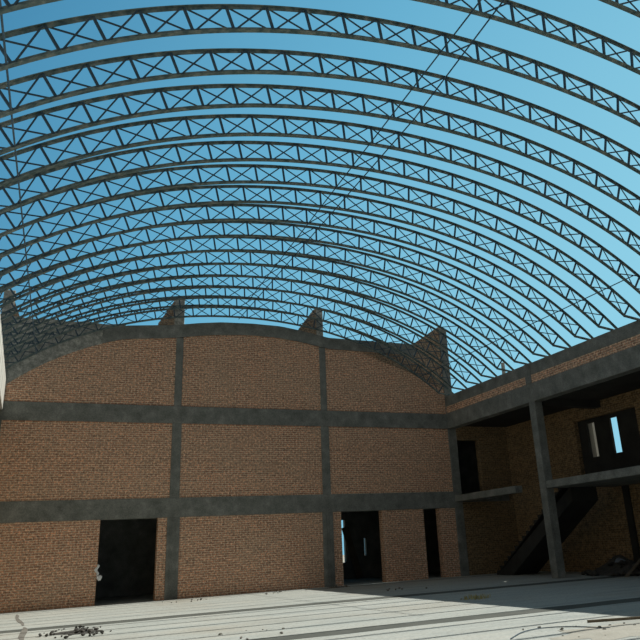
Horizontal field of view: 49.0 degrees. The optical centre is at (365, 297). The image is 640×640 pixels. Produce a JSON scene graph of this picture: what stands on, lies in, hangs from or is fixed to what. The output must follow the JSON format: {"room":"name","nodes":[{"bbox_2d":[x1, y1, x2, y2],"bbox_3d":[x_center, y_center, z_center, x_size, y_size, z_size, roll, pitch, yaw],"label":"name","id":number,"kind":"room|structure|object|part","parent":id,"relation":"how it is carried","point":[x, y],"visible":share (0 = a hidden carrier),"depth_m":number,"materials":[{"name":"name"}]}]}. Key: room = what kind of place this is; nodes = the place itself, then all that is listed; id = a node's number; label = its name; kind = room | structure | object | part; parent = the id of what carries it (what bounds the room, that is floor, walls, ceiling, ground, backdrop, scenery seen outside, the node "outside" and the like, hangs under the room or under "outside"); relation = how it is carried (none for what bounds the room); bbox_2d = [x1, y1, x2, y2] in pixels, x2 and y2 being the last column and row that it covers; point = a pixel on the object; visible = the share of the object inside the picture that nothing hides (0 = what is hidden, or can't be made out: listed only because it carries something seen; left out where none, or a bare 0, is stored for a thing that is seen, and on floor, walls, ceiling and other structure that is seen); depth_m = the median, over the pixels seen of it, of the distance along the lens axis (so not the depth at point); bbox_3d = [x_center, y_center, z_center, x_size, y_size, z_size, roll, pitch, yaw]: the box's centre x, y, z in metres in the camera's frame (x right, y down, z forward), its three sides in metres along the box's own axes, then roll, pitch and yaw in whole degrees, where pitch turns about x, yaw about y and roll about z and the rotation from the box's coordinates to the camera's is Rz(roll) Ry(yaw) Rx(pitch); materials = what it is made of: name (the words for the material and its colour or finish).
{"room":"abandoned warehouse","nodes":[
{"label":"abandoned warehouse","id":0,"kind":"room"},
{"bbox_2d":[0,316,5,409],"bbox_3d":[-7.335,-1.244,12.238,1.280,1.070,27.950,6,-21,-24],"label":"wall","id":1,"kind":"structure","parent":0,"point":[2,362],"depth_m":21.83,"materials":[{"name":"paint"}]},
{"bbox_2d":[4,304,453,395],"bbox_3d":[-4.796,1.981,28.415,19.640,3.418,0.220,6,-21,-24],"label":"truss","id":2,"kind":"object","parent":1,"relation":"on","point":[151,308],"visible":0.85,"depth_m":28.43,"materials":[{"name":"metal"}]},
{"bbox_2d":[419,275,632,377],"bbox_3d":[5.087,1.476,25.895,0.030,0.026,13.000,6,-21,-24],"label":"rod","id":3,"kind":"object","parent":2,"relation":"attached to","point":[632,275],"visible":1,"depth_m":24.16,"materials":[{"name":"metal"}]},
{"bbox_2d":[3,295,466,389],"bbox_3d":[-4.320,1.609,27.443,19.640,3.418,0.220,6,-21,-24],"label":"truss","id":4,"kind":"object","parent":1,"relation":"on","point":[121,304],"visible":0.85,"depth_m":27.50,"materials":[{"name":"metal"}]},
{"bbox_2d":[2,285,481,384],"bbox_3d":[-3.845,1.236,26.471,19.640,3.418,0.220,6,-21,-24],"label":"truss","id":5,"kind":"object","parent":1,"relation":"on","point":[138,291],"visible":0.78,"depth_m":26.51,"materials":[{"name":"metal"}]},
{"bbox_2d":[1,274,496,377],"bbox_3d":[-3.370,0.864,25.499,19.640,3.418,0.220,6,-21,-24],"label":"truss","id":6,"kind":"object","parent":1,"relation":"on","point":[130,282],"visible":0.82,"depth_m":25.64,"materials":[{"name":"metal"}]},
{"bbox_2d":[246,0,481,303],"bbox_3d":[-1.030,-2.729,19.216,0.032,0.046,18.006,5,-21,-23],"label":"rod","id":7,"kind":"object","parent":6,"relation":"attached to","point":[479,0],"visible":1,"depth_m":16.00,"materials":[{"name":"metal"}]},
{"bbox_2d":[0,262,513,371],"bbox_3d":[-2.894,0.492,24.527,19.640,3.418,0.220,6,-21,-24],"label":"truss","id":8,"kind":"object","parent":1,"relation":"on","point":[20,321],"visible":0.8,"depth_m":24.86,"materials":[{"name":"metal"}]},
{"bbox_2d":[0,251,531,364],"bbox_3d":[-2.419,0.120,23.556,19.640,3.418,0.220,6,-21,-24],"label":"truss","id":9,"kind":"object","parent":1,"relation":"on","point":[90,282],"visible":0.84,"depth_m":23.93,"materials":[{"name":"metal"}]},
{"bbox_2d":[0,237,550,356],"bbox_3d":[-1.944,-0.252,22.584,19.640,3.418,0.220,6,-21,-24],"label":"truss","id":10,"kind":"object","parent":1,"relation":"on","point":[72,275],"visible":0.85,"depth_m":22.95,"materials":[{"name":"metal"}]},
{"bbox_2d":[0,221,571,348],"bbox_3d":[-1.469,-0.624,21.612,19.640,3.418,0.220,6,-21,-24],"label":"truss","id":11,"kind":"object","parent":1,"relation":"on","point":[101,252],"visible":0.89,"depth_m":21.96,"materials":[{"name":"metal"}]},
{"bbox_2d":[239,0,503,318],"bbox_3d":[-1.028,-2.408,20.151,0.279,0.036,20.204,6,-21,-23],"label":"rod","id":12,"kind":"object","parent":11,"relation":"attached to","point":[502,0],"visible":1,"depth_m":16.46,"materials":[{"name":"metal"}]},
{"bbox_2d":[0,203,593,339],"bbox_3d":[-0.993,-0.996,20.640,19.640,3.418,0.220,6,-21,-24],"label":"truss","id":13,"kind":"object","parent":1,"relation":"on","point":[236,205],"visible":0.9,"depth_m":20.83,"materials":[{"name":"metal"}]},
{"bbox_2d":[0,185,617,330],"bbox_3d":[-0.518,-1.368,19.669,19.640,3.418,0.220,6,-21,-24],"label":"truss","id":14,"kind":"object","parent":1,"relation":"on","point":[210,187],"visible":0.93,"depth_m":19.65,"materials":[{"name":"metal"}]},
{"bbox_2d":[0,4,639,126],"bbox_3d":[2.363,-3.624,13.778,19.640,3.418,0.220,6,-21,-24],"label":"truss","id":15,"kind":"object","parent":1,"relation":"on","point":[97,16],"visible":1,"depth_m":12.38,"materials":[{"name":"metal"}]},
{"bbox_2d":[0,48,639,174],"bbox_3d":[1.859,-3.229,14.810,19.640,3.418,0.220,6,-21,-24],"label":"truss","id":16,"kind":"object","parent":1,"relation":"on","point":[164,54],"visible":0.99,"depth_m":13.64,"materials":[{"name":"metal"}]},
{"bbox_2d":[0,84,639,215],"bbox_3d":[1.383,-2.857,15.781,19.640,3.418,0.220,6,-21,-24],"label":"truss","id":17,"kind":"object","parent":1,"relation":"on","point":[5,124],"visible":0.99,"depth_m":14.82,"materials":[{"name":"metal"}]},
{"bbox_2d":[0,114,639,255],"bbox_3d":[0.908,-2.485,16.753,19.640,3.418,0.220,6,-21,-24],"label":"truss","id":18,"kind":"object","parent":1,"relation":"on","point":[145,123],"visible":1,"depth_m":16.02,"materials":[{"name":"metal"}]},
{"bbox_2d":[0,140,639,293],"bbox_3d":[0.433,-2.113,17.725,19.640,3.418,0.220,6,-21,-24],"label":"truss","id":19,"kind":"object","parent":1,"relation":"on","point":[212,143],"visible":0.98,"depth_m":17.26,"materials":[{"name":"metal"}]},
{"bbox_2d":[0,164,639,319],"bbox_3d":[-0.043,-1.741,18.697,19.640,3.418,0.220,6,-21,-24],"label":"truss","id":20,"kind":"object","parent":1,"relation":"on","point":[259,166],"visible":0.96,"depth_m":18.54,"materials":[{"name":"metal"}]},
{"bbox_2d":[0,0,36,353],"bbox_3d":[-7.937,-1.055,16.374,0.032,0.483,20.013,5,-21,-22],"label":"rod","id":21,"kind":"object","parent":20,"relation":"attached to","point":[1,16],"visible":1,"depth_m":11.79,"materials":[{"name":"metal"}]},
{"bbox_2d":[0,0,639,74],"bbox_3d":[2.859,-4.012,12.764,19.640,3.418,0.220,6,-21,-24],"label":"truss","id":22,"kind":"object","parent":1,"relation":"on","point":[16,5],"visible":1,"depth_m":13.48,"materials":[{"name":"metal"}]},
{"bbox_2d":[599,0,639,17],"bbox_3d":[3.334,-4.384,11.792,19.640,3.418,0.220,6,-21,-24],"label":"truss","id":23,"kind":"object","parent":1,"relation":"on","point":[615,3],"visible":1,"depth_m":12.83,"materials":[{"name":"metal"}]},
{"bbox_2d":[0,316,518,612],"bbox_3d":[-2.987,6.347,28.150,21.010,9.960,0.332,6,-21,-24],"label":"wall","id":24,"kind":"structure","parent":0,"point":[52,564],"depth_m":26.85,"materials":[{"name":"red brick"}]},
{"bbox_2d":[94,565,101,580],"bbox_3d":[-9.053,9.326,23.748,0.278,0.525,0.132,6,-21,-24],"label":"plastic bag","id":25,"kind":"object","parent":24,"relation":"hanging from","point":[99,577],"visible":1,"depth_m":23.75,"materials":[{"name":"white plastic"}]},
{"bbox_3d":[-9.118,9.255,23.785,0.176,0.360,0.060,6,-21,-24],"label":"bag handle","id":26,"kind":"part","parent":25,"relation":"part of","materials":[{"name":"white plastic"}]},
{"bbox_2d":[0,401,447,428],"bbox_3d":[-4.514,4.784,27.997,18.700,0.660,0.400,6,-21,-24],"label":"concrete beam","id":27,"kind":"structure","parent":24,"relation":"attached to","point":[12,410],"depth_m":27.11,"materials":[{"name":"grey concrete"}]},
{"bbox_2d":[0,491,462,522],"bbox_3d":[-4.333,7.974,26.863,18.700,0.680,0.400,6,-21,-24],"label":"concrete beam","id":28,"kind":"structure","parent":24,"relation":"attached to","point":[147,508],"depth_m":26.07,"materials":[{"name":"grey concrete"}]},
{"bbox_2d":[102,322,415,355],"bbox_3d":[-3.890,1.812,29.422,13.440,1.260,0.370,6,-21,-24],"label":"beam","id":29,"kind":"structure","parent":24,"relation":"on","point":[216,328],"depth_m":28.74,"materials":[{"name":"grey concrete"}]},
{"bbox_2d":[158,300,184,324],"bbox_3d":[-7.749,0.580,28.036,0.970,1.198,0.360,6,-21,-24],"label":"brick pier","id":30,"kind":"object","parent":29,"relation":"on","point":[175,321],"visible":0.56,"depth_m":27.85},
{"bbox_2d":[298,309,322,335],"bbox_3d":[-2.444,1.076,30.441,1.160,1.288,0.360,6,-21,-24],"label":"brick pier","id":31,"kind":"object","parent":29,"relation":"on","point":[311,322],"visible":0.6,"depth_m":30.33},
{"bbox_2d":[415,327,440,346],"bbox_3d":[2.902,1.835,32.766,1.610,0.990,0.360,6,-21,-24],"label":"brick pier","id":32,"kind":"object","parent":24,"relation":"on","point":[426,343],"visible":0.44,"depth_m":32.65,"materials":[{"name":"brown brick"}]},
{"bbox_2d":[95,509,440,597],"bbox_3d":[-6.612,9.541,31.388,24.950,6.500,0.300,6,-21,-24],"label":"doorways","id":33,"kind":"structure","parent":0,"point":[127,547],"depth_m":29.51,"materials":[{"name":"grey brown-red brick"}]},
{"bbox_2d":[341,519,346,562],"bbox_3d":[-1.163,11.524,33.142,0.550,1.960,0.080,6,-21,-24],"label":"window","id":34,"kind":"structure","parent":33,"relation":"in","point":[341,519],"depth_m":33.16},
{"bbox_2d":[363,537,367,555],"bbox_3d":[0.002,11.929,33.556,0.180,0.850,0.080,6,-21,-24],"label":"window","id":35,"kind":"structure","parent":33,"relation":"in","point":[363,537],"depth_m":33.53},
{"bbox_2d":[0,571,639,639],"bbox_3d":[1.586,6.439,13.866,24.950,0.250,40.300,6,-21,-24],"label":"floor","id":36,"kind":"structure","parent":0,"point":[357,614],"depth_m":16.32,"materials":[{"name":"grey concrete"}]},
{"bbox_2d":[0,316,12,428],"bbox_3d":[-12.722,5.368,23.756,0.440,9.900,0.385,6,-21,-24],"label":"concrete column","id":37,"kind":"structure","parent":36,"relation":"on","point":[9,318],"depth_m":24.99,"materials":[{"name":"grey concrete"}]},
{"bbox_2d":[2,290,18,316],"bbox_3d":[-12.926,0.253,25.629,0.600,1.000,0.360,6,-21,-24],"label":"brick pier","id":38,"kind":"object","parent":37,"relation":"on","point":[7,293],"visible":0.35,"depth_m":25.45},
{"bbox_2d":[16,614,23,625],"bbox_3d":[-9.494,8.820,19.188,0.142,0.004,4.904,7,-22,-26],"label":"floor stain","id":39,"kind":"structure","parent":36,"relation":"on","point":[18,620],"depth_m":18.86,"materials":[{"name":"concrete"}]},
{"bbox_2d":[18,627,27,639],"bbox_3d":[-7.443,7.302,15.240,0.140,0.004,3.501,5,-21,-22],"label":"floor stain","id":40,"kind":"structure","parent":36,"relation":"on","point":[23,632],"depth_m":15.15,"materials":[{"name":"concrete"}]},
{"bbox_2d":[55,629,95,634],"bbox_3d":[-6.144,7.074,14.837,0.996,0.018,1.167,6,-21,-24],"label":"gravel patch","id":41,"kind":"object","parent":36,"relation":"on","point":[71,631],"visible":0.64,"depth_m":14.68,"materials":[{"name":"grey gravel"}]},
{"bbox_2d":[164,338,183,599],"bbox_3d":[-7.117,6.119,26.192,0.450,9.519,0.415,6,-21,-24],"label":"concrete column","id":42,"kind":"structure","parent":36,"relation":"on","point":[173,523],"depth_m":25.70,"materials":[{"name":"grey concrete"}]},
{"bbox_2d":[5,575,487,614],"bbox_3d":[-2.420,10.638,25.426,20.900,0.003,0.178,6,-21,-24],"label":"trim","id":43,"kind":"structure","parent":36,"relation":"on","point":[484,575],"depth_m":24.32,"materials":[{"name":"grey concrete"}]},
{"bbox_2d":[0,575,635,633],"bbox_3d":[0.406,8.425,19.649,20.900,0.003,0.811,6,-21,-24],"label":"trim","id":44,"kind":"structure","parent":36,"relation":"on","point":[419,594],"depth_m":18.48,"materials":[{"name":"grey concrete"}]},
{"bbox_2d":[319,348,335,586],"bbox_3d":[-1.668,6.681,28.642,0.450,9.519,0.415,6,-21,-24],"label":"concrete column","id":45,"kind":"structure","parent":36,"relation":"on","point":[327,517],"depth_m":28.16,"materials":[{"name":"grey concrete"}]},
{"bbox_2d":[248,597,639,639],"bbox_3d":[3.231,6.214,13.873,20.900,0.003,0.719,6,-21,-24],"label":"trim","id":46,"kind":"structure","parent":36,"relation":"on","point":[483,616],"depth_m":13.05,"materials":[{"name":"grey concrete"}]},
{"bbox_2d":[438,329,469,575],"bbox_3d":[3.847,6.633,31.375,0.410,10.850,0.385,6,-21,-24],"label":"concrete column","id":47,"kind":"structure","parent":36,"relation":"on","point":[459,513],"depth_m":30.75,"materials":[{"name":"grey concrete"}]},
{"bbox_2d":[461,593,490,599],"bbox_3d":[2.812,7.505,17.630,0.580,0.129,0.797,-17,-24,34],"label":"grass tuft","id":48,"kind":"object","parent":36,"relation":"on","point":[475,597],"visible":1,"depth_m":17.52,"materials":[{"name":"green plant"}]},
{"bbox_2d":[523,363,565,577],"bbox_3d":[6.543,6.130,25.526,0.465,7.600,0.350,6,-21,-24],"label":"concrete column","id":49,"kind":"structure","parent":36,"relation":"on","point":[554,544],"depth_m":25.14,"materials":[{"name":"grey concrete"}]},
{"bbox_2d":[447,344,639,428],"bbox_3d":[9.679,1.016,19.694,0.410,0.690,27.950,6,-21,-24],"label":"beam","id":50,"kind":"structure","parent":49,"relation":"on","point":[627,361],"depth_m":25.20,"materials":[{"name":"grey concrete"}]},
{"bbox_2d":[445,319,639,412],"bbox_3d":[9.659,0.341,19.943,0.450,0.750,27.950,6,-21,-24],"label":"wall","id":51,"kind":"structure","parent":50,"relation":"on","point":[624,337],"depth_m":25.23,"materials":[{"name":"red brick"}]},
{"bbox_2d":[501,362,505,373],"bbox_3d":[5.557,2.851,28.195,0.110,0.480,0.110,6,-21,-24],"label":"post","id":52,"kind":"object","parent":51,"relation":"on","point":[502,363],"visible":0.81,"depth_m":28.17,"materials":[{"name":"paint"}]},
{"bbox_2d":[497,487,597,574],"bbox_3d":[6.927,9.090,27.158,1.200,3.079,5.170,6,-21,-24],"label":"staircase","id":53,"kind":"structure","parent":36,"relation":"on","point":[572,503],"depth_m":26.54,"materials":[{"name":"grey concrete"}]},
{"bbox_2d":[510,626,607,638],"bbox_3d":[2.806,5.124,10.770,1.725,0.014,0.786,3,-21,-18],"label":"cable","id":54,"kind":"object","parent":36,"relation":"on","point":[555,626],"visible":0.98,"depth_m":11.02,"materials":[{"name":"metal"}]},
{"bbox_2d":[550,623,639,639],"bbox_3d":[3.827,4.942,10.422,2.646,0.018,1.563,6,-21,-24],"label":"gravel patch","id":55,"kind":"object","parent":36,"relation":"on","point":[620,630],"visible":0.97,"depth_m":10.23,"materials":[{"name":"beige gravel"}]},
{"bbox_2d":[587,616,639,622],"bbox_3d":[4.651,5.345,11.710,1.951,0.040,0.040,-1,-20,-7],"label":"batten","id":56,"kind":"object","parent":36,"relation":"on","point":[636,617],"visible":1,"depth_m":11.63,"materials":[{"name":"brown wood"}]},
{"bbox_2d":[594,555,639,575],"bbox_3d":[8.934,9.330,24.476,1.600,0.660,2.700,6,-21,-24],"label":"rubble heap","id":57,"kind":"object","parent":36,"relation":"on","point":[605,569],"visible":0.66,"depth_m":24.14,"materials":[{"name":"grey concrete"}]},
{"bbox_2d":[615,558,625,562],"bbox_3d":[8.764,9.034,24.112,0.366,0.171,0.347,-7,-20,10],"label":"sack","id":58,"kind":"object","parent":57,"relation":"on","point":[617,560],"visible":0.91,"depth_m":23.98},
{"bbox_2d":[625,559,639,576],"bbox_3d":[9.113,8.855,23.391,1.621,0.775,0.143,13,-25,-37],"label":"plank","id":59,"kind":"object","parent":36,"relation":"on","point":[637,563],"visible":0.89,"depth_m":23.08,"materials":[{"name":"brown wood"}]},
{"bbox_2d":[457,441,509,500],"bbox_3d":[-5.515,8.682,29.146,24.950,6.500,4.980,6,-21,-24],"label":"wall","id":60,"kind":"structure","parent":0,"point":[469,477],"depth_m":35.22,"materials":[{"name":"grey concrete"}]},
{"bbox_2d":[464,426,508,501],"bbox_3d":[-5.671,7.232,29.825,24.950,3.700,5.240,6,-21,-24],"label":"ceiling","id":61,"kind":"structure","parent":0,"point":[504,497],"depth_m":31.81,"materials":[{"name":"grey concrete"}]},
{"bbox_2d":[455,486,522,501],"bbox_3d":[5.497,8.068,28.811,1.540,0.260,4.400,6,-21,-24],"label":"floor slab","id":62,"kind":"structure","parent":0,"point":[486,495],"depth_m":28.40,"materials":[{"name":"grey concrete"}]},
{"bbox_2d":[466,371,639,426],"bbox_3d":[11.125,1.287,20.298,2.740,0.170,27.950,6,-21,-24],"label":"ceiling","id":63,"kind":"structure","parent":0,"point":[629,382],"depth_m":26.44,"materials":[{"name":"grey concrete"}]},
{"bbox_2d":[542,398,600,408],"bbox_3d":[7.857,4.067,26.929,2.740,0.280,0.360,6,-21,-24],"label":"cross beam","id":64,"kind":"structure","parent":63,"relation":"attached to","point":[554,402],"depth_m":26.80,"materials":[{"name":"grey concrete"}]},
{"bbox_2d":[505,389,639,571],"bbox_3d":[12.595,4.444,20.026,0.300,6.450,28.320,6,-21,-24],"label":"wall","id":65,"kind":"structure","parent":0,"point":[602,534],"depth_m":28.14,"materials":[{"name":"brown brick"}]},
{"bbox_2d":[577,407,639,473],"bbox_3d":[9.489,5.571,26.922,0.100,2.170,3.350,6,-21,-24],"label":"window","id":66,"kind":"structure","parent":65,"relation":"in","point":[608,458],"depth_m":26.92,"materials":[{"name":"dark metal"},{"name":"glass"}]},
{"bbox_2d":[621,485,639,561],"bbox_3d":[9.628,8.306,25.248,0.098,2.990,0.270,6,-21,-24],"label":"pilaster","id":67,"kind":"object","parent":65,"relation":"attached to","point":[625,488],"visible":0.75,"depth_m":25.27,"materials":[{"name":"grey concrete"}]},
{"bbox_2d":[546,465,639,487],"bbox_3d":[12.412,3.297,16.485,3.140,0.260,21.710,6,-21,-24],"label":"floor slab","id":68,"kind":"structure","parent":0,"point":[629,475],"depth_m":23.42,"materials":[{"name":"grey concrete"}]},
{"label":"outside","id":69,"kind":"structure","parent":0,"visible":0},
{"bbox_3d":[-13.794,19.365,47.129,200.000,0.200,230.000,6,-21,-24],"label":"ground","id":70,"kind":"structure","parent":69,"visible":0},
{"bbox_2d":[588,423,598,456],"bbox_3d":[9.215,7.243,28.114,0.610,7.450,1.310,6,-21,-24],"label":"buttress","id":71,"kind":"object","parent":70,"relation":"on","point":[595,452],"visible":0.02,"depth_m":27.98,"materials":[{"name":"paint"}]}
]}

